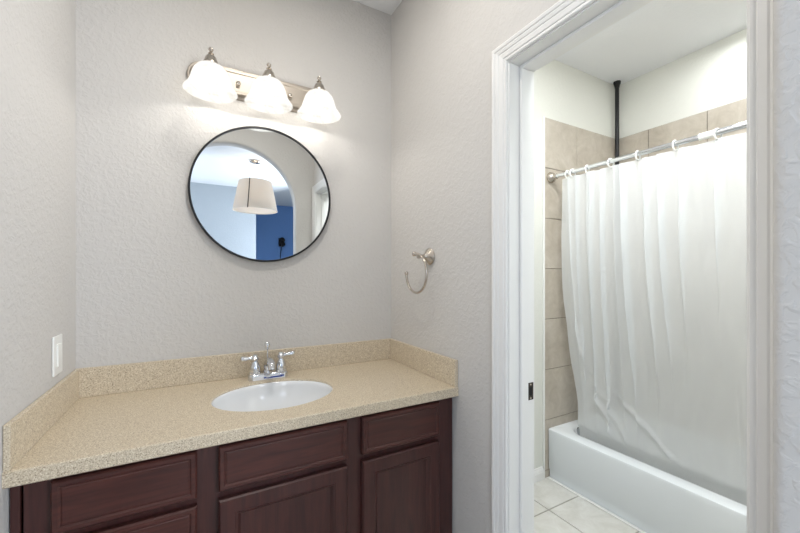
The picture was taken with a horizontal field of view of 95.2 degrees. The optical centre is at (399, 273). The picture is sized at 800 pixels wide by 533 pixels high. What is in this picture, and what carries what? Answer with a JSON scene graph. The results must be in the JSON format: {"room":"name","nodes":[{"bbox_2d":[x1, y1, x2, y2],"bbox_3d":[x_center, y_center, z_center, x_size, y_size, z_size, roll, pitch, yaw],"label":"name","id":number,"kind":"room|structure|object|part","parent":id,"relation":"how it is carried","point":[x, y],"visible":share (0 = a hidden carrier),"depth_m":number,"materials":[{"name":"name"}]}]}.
{"room":"bathroom","nodes":[
{"label":"bathroom","id":0,"kind":"room"},
{"bbox_2d":[0,0,75,532],"bbox_3d":[-0.814,-0.010,0.606,0.100,2.620,1.450,0,0,-29],"label":"wall","id":1,"kind":"structure","parent":0,"point":[38,37],"depth_m":0.95,"materials":[{"name":"grey paint"}]},
{"bbox_2d":[52,334,61,376],"bbox_3d":[-1.020,0.241,1.089,0.009,0.116,0.076,0,0,-29],"label":"switch plate","id":2,"kind":"object","parent":1,"relation":"attached to","point":[57,340],"visible":1,"depth_m":1.07,"materials":[{"name":"white plastic"}]},
{"bbox_2d":[76,0,390,368],"bbox_3d":[-0.647,-0.010,1.585,1.343,2.620,0.100,0,0,-29],"label":"wall","id":3,"kind":"structure","parent":0,"point":[151,285],"depth_m":1.45,"materials":[{"name":"grey paint"}]},
{"bbox_2d":[77,338,391,397],"bbox_3d":[-0.580,0.378,1.557,1.232,0.101,0.014,0,0,-29],"label":"backsplash","id":4,"kind":"structure","parent":3,"relation":"attached to","point":[120,378],"depth_m":1.45,"materials":[{"name":"beige stone"}]},
{"bbox_2d":[188,126,330,261],"bbox_3d":[-0.574,-0.336,1.555,0.570,0.570,0.021,0,0,-29],"label":"round mirror","id":5,"kind":"object","parent":3,"relation":"attached to","point":[259,194],"visible":1,"depth_m":1.54,"materials":[{"name":"black metal"}]},
{"bbox_2d":[182,47,340,123],"bbox_3d":[-0.530,-0.758,1.466,0.589,0.167,0.220,0,0,-29],"label":"vanity light","id":6,"kind":"object","parent":3,"relation":"attached to","point":[207,80],"visible":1,"depth_m":1.48,"materials":[{"name":"white glass"}]},
{"bbox_3d":[-0.699,-0.724,1.350,0.181,0.099,0.181,0,0,-29],"label":"lamp shade","id":7,"kind":"part","parent":6,"relation":"part of","materials":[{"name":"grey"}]},
{"bbox_3d":[-0.699,-0.733,1.350,0.045,0.056,0.045,0,0,-29],"label":"bulb","id":8,"kind":"part","parent":6,"relation":"part of","materials":[{"name":"white glass"}]},
{"bbox_3d":[-0.576,-0.780,1.551,0.570,0.122,0.027,0,0,-29],"label":"plate","id":9,"kind":"part","parent":6,"relation":"part of","materials":[{"name":"silver metal"}]},
{"bbox_3d":[-0.520,-0.724,1.450,0.181,0.099,0.181,0,0,-29],"label":"lamp shade","id":10,"kind":"part","parent":6,"relation":"part of","materials":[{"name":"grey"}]},
{"bbox_3d":[-0.343,-0.724,1.549,0.181,0.099,0.181,0,0,-29],"label":"lamp shade","id":11,"kind":"part","parent":6,"relation":"part of","materials":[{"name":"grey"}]},
{"bbox_2d":[353,0,401,14],"bbox_3d":[-0.275,-1.360,0.905,1.333,0.080,1.650,0,0,-29],"label":"ceiling","id":12,"kind":"structure","parent":0,"point":[386,6],"depth_m":1.79,"materials":[{"name":"white paint"}]},
{"bbox_2d":[391,0,558,532],"bbox_3d":[0.397,-0.050,1.182,0.111,2.700,1.820,0,0,-29],"label":"wall","id":13,"kind":"structure","parent":0,"point":[441,50],"depth_m":1.40,"materials":[{"name":"grey paint"}]},
{"bbox_2d":[405,248,434,293],"bbox_3d":[0.088,-0.013,1.550,0.070,0.195,0.176,0,0,-29],"label":"towel ring","id":14,"kind":"object","parent":13,"relation":"attached to","point":[428,257],"visible":1,"depth_m":1.52,"materials":[{"name":"silver metal"}]},
{"bbox_2d":[508,0,747,532],"bbox_3d":[0.536,0.306,0.936,0.114,1.987,0.602,0,0,-29],"label":"door jamb","id":15,"kind":"object","parent":13,"relation":"in","point":[600,15],"depth_m":1.17,"materials":[{"name":"white paint"}]},
{"bbox_3d":[0.430,0.387,1.204,0.026,0.057,0.002,0,0,-29],"label":"strike plate","id":16,"kind":"part","parent":15,"relation":"part of","materials":[{"name":"brown metal"}]},
{"bbox_2d":[492,0,772,532],"bbox_3d":[0.478,0.282,0.904,0.018,2.035,0.698,0,0,-29],"label":"door frame","id":17,"kind":"structure","parent":13,"relation":"attached to","point":[760,12],"depth_m":0.65,"materials":[{"name":"white paint"}]},
{"bbox_2d":[534,60,614,468],"bbox_3d":[0.869,-0.050,2.363,1.860,2.700,0.100,0,0,-29],"label":"wall","id":18,"kind":"structure","parent":0,"point":[563,93],"depth_m":2.34,"materials":[{"name":"white paint"}]},
{"bbox_2d":[534,466,543,482],"bbox_3d":[0.497,1.262,2.090,0.945,0.076,0.016,0,0,-29],"label":"baseboard","id":19,"kind":"structure","parent":18,"relation":"attached to","point":[538,472],"depth_m":2.29,"materials":[{"name":"white paint"}]},
{"bbox_2d":[543,98,746,477],"bbox_3d":[1.643,0.149,1.842,0.813,2.302,1.563,0,0,-29],"label":"tile surround","id":20,"kind":"object","parent":18,"relation":"attached to","point":[565,146],"visible":0.18,"depth_m":2.37,"materials":[{"name":"brown tile"}]},
{"bbox_2d":[547,121,746,182],"bbox_3d":[1.343,-0.618,1.669,0.072,0.072,1.553,0,0,-29],"label":"shower rod","id":21,"kind":"object","parent":20,"relation":"attached to","point":[551,177],"visible":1,"depth_m":1.79,"materials":[{"name":"silver metal"}]},
{"bbox_2d":[561,132,746,505],"bbox_3d":[1.339,0.231,1.776,0.131,1.649,1.223,0,0,-29],"label":"shower curtain","id":22,"kind":"object","parent":21,"relation":"hanging from","point":[654,248],"visible":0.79,"depth_m":1.80,"materials":[{"name":"white fabric"}]},
{"bbox_2d":[672,140,678,150],"bbox_3d":[1.307,-0.610,1.733,0.048,0.054,0.010,0,0,-24],"label":"curtain ring","id":23,"kind":"object","parent":21,"relation":"hanging from","point":[673,148],"visible":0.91,"depth_m":1.73,"materials":[{"name":"white plastic"}]},
{"bbox_2d":[713,128,722,139],"bbox_3d":[1.385,-0.610,1.592,0.048,0.054,0.010,0,0,-11],"label":"curtain ring","id":24,"kind":"object","parent":21,"relation":"hanging from","point":[714,132],"visible":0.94,"depth_m":1.59,"materials":[{"name":"white plastic"}]},
{"bbox_2d":[534,476,640,532],"bbox_3d":[1.210,1.350,1.634,1.971,0.100,1.820,0,0,-29],"label":"floor","id":25,"kind":"structure","parent":0,"point":[557,509],"depth_m":1.97,"materials":[{"name":"beige tile"}]},
{"bbox_2d":[548,420,746,532],"bbox_3d":[1.653,1.143,1.851,0.764,0.313,1.530,0,0,-29],"label":"bathtub","id":26,"kind":"object","parent":25,"relation":"on","point":[652,499],"visible":0.58,"depth_m":1.87,"materials":[{"name":"white ceramic"}]},
{"bbox_2d":[547,476,645,532],"bbox_3d":[1.319,1.297,1.658,0.020,0.006,1.546,0,0,-29],"label":"trim","id":27,"kind":"structure","parent":26,"relation":"attached to","point":[548,477],"depth_m":2.03,"materials":[{"name":"white"}]},
{"bbox_2d":[613,80,620,164],"bbox_3d":[1.581,-0.207,2.661,0.048,2.385,0.048,0,0,-29],"label":"pole","id":28,"kind":"object","parent":26,"relation":"on","point":[617,83],"visible":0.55,"depth_m":2.65,"materials":[{"name":"black metal"}]},
{"bbox_2d":[555,0,746,84],"bbox_3d":[1.210,-1.440,1.634,1.971,0.080,1.820,0,0,-29],"label":"ceiling","id":29,"kind":"structure","parent":0,"point":[659,33],"depth_m":2.15,"materials":[{"name":"white paint"}]},
{"bbox_2d":[619,28,746,138],"bbox_3d":[2.066,-0.050,2.020,0.100,2.700,1.663,0,0,-29],"label":"wall","id":30,"kind":"structure","parent":0,"point":[712,76],"depth_m":2.33,"materials":[{"name":"white paint"}]},
{"bbox_2d":[773,0,799,532],"bbox_3d":[-0.700,-0.010,-0.217,3.166,2.620,0.100,0,0,-29],"label":"wall","id":31,"kind":"structure","parent":0,"point":[786,13],"depth_m":0.51,"materials":[{"name":"grey paint"}]},
{"bbox_3d":[-1.119,1.350,0.436,3.267,0.100,1.650,0,0,-29],"label":"floor","id":32,"kind":"structure","parent":0,"visible":0},
{"bbox_2d":[10,398,451,532],"bbox_3d":[-0.453,0.882,1.324,1.223,0.835,0.536,0,0,-29],"label":"vanity cabinet","id":33,"kind":"object","parent":32,"relation":"on","point":[390,471],"visible":0.66,"depth_m":1.08,"materials":[{"name":"brown wood"}]},
{"bbox_3d":[-0.672,0.536,0.908,0.292,0.124,0.020,0,0,-29],"label":"drawer","id":34,"kind":"part","parent":33,"relation":"part of","materials":[{"name":"brown wood"}]},
{"bbox_3d":[-0.672,0.711,0.908,0.292,0.183,0.020,0,0,-29],"label":"drawer","id":35,"kind":"part","parent":33,"relation":"part of","materials":[{"name":"brown wood"}]},
{"bbox_2d":[2,338,457,488],"bbox_3d":[-0.450,0.396,1.323,1.232,0.137,0.548,0,0,-29],"label":"countertop","id":36,"kind":"structure","parent":33,"relation":"on","point":[99,417],"depth_m":1.20,"materials":[{"name":"beige stone"}]},
{"bbox_2d":[240,341,294,380],"bbox_3d":[-0.541,0.355,1.502,0.171,0.146,0.148,0,0,11],"label":"faucet","id":37,"kind":"object","parent":36,"relation":"on","point":[269,371],"visible":1,"depth_m":1.48,"materials":[{"name":"silver metal"}]},
{"bbox_3d":[-0.614,0.339,1.463,0.050,0.020,0.022,0,0,-29],"label":"lever","id":38,"kind":"part","parent":37,"relation":"part of","materials":[{"name":"silver metal"}]},
{"bbox_3d":[-0.589,0.365,1.483,0.046,0.077,0.046,0,0,-29],"label":"handle","id":39,"kind":"part","parent":37,"relation":"part of","materials":[{"name":"silver metal"}]},
{"bbox_3d":[-0.553,0.343,1.523,0.025,0.122,0.025,0,0,-29],"label":"lift rod","id":40,"kind":"part","parent":37,"relation":"part of","materials":[{"name":"silver metal"}]},
{"bbox_3d":[-0.544,0.415,1.508,0.156,0.026,0.054,0,0,-29],"label":"plate","id":41,"kind":"part","parent":37,"relation":"part of","materials":[{"name":"silver metal"}]},
{"bbox_3d":[-0.525,0.371,1.473,0.042,0.065,0.120,0,0,-29],"label":"spout","id":42,"kind":"part","parent":37,"relation":"part of","materials":[{"name":"silver metal"}]},
{"bbox_2d":[264,374,283,378],"bbox_3d":[-0.515,0.418,1.492,0.080,0.008,0.001,0,0,-29],"label":"print","id":43,"kind":"object","parent":37,"relation":"attached to","point":[266,376],"depth_m":1.49},
{"bbox_3d":[-0.499,0.365,1.532,0.046,0.077,0.046,0,0,-29],"label":"handle","id":44,"kind":"part","parent":37,"relation":"part of","materials":[{"name":"silver metal"}]},
{"bbox_3d":[-0.470,0.336,1.545,0.050,0.022,0.020,0,0,-18],"label":"lever","id":45,"kind":"part","parent":37,"relation":"part of","materials":[{"name":"silver metal"}]},
{"bbox_2d":[211,381,331,411],"bbox_3d":[-0.448,0.510,1.315,0.464,0.150,0.382,0,0,-29],"label":"sink","id":46,"kind":"object","parent":36,"relation":"in","point":[282,394],"visible":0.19,"depth_m":1.45,"materials":[{"name":"white ceramic"}]},
{"bbox_3d":[-0.336,0.536,1.095,0.373,0.124,0.020,0,0,-29],"label":"drawer","id":47,"kind":"part","parent":33,"relation":"part of","materials":[{"name":"brown wood"}]},
{"bbox_3d":[-0.336,0.901,1.094,0.373,0.562,0.021,0,0,-29],"label":"door","id":48,"kind":"part","parent":33,"relation":"part of","materials":[{"name":"brown wood"}]},
{"bbox_3d":[0.009,0.536,1.286,0.309,0.124,0.020,0,0,-29],"label":"drawer","id":49,"kind":"part","parent":33,"relation":"part of","materials":[{"name":"brown wood"}]},
{"bbox_3d":[0.009,0.901,1.286,0.309,0.562,0.021,0,0,-29],"label":"door","id":50,"kind":"part","parent":33,"relation":"part of","materials":[{"name":"brown wood"}]}
]}

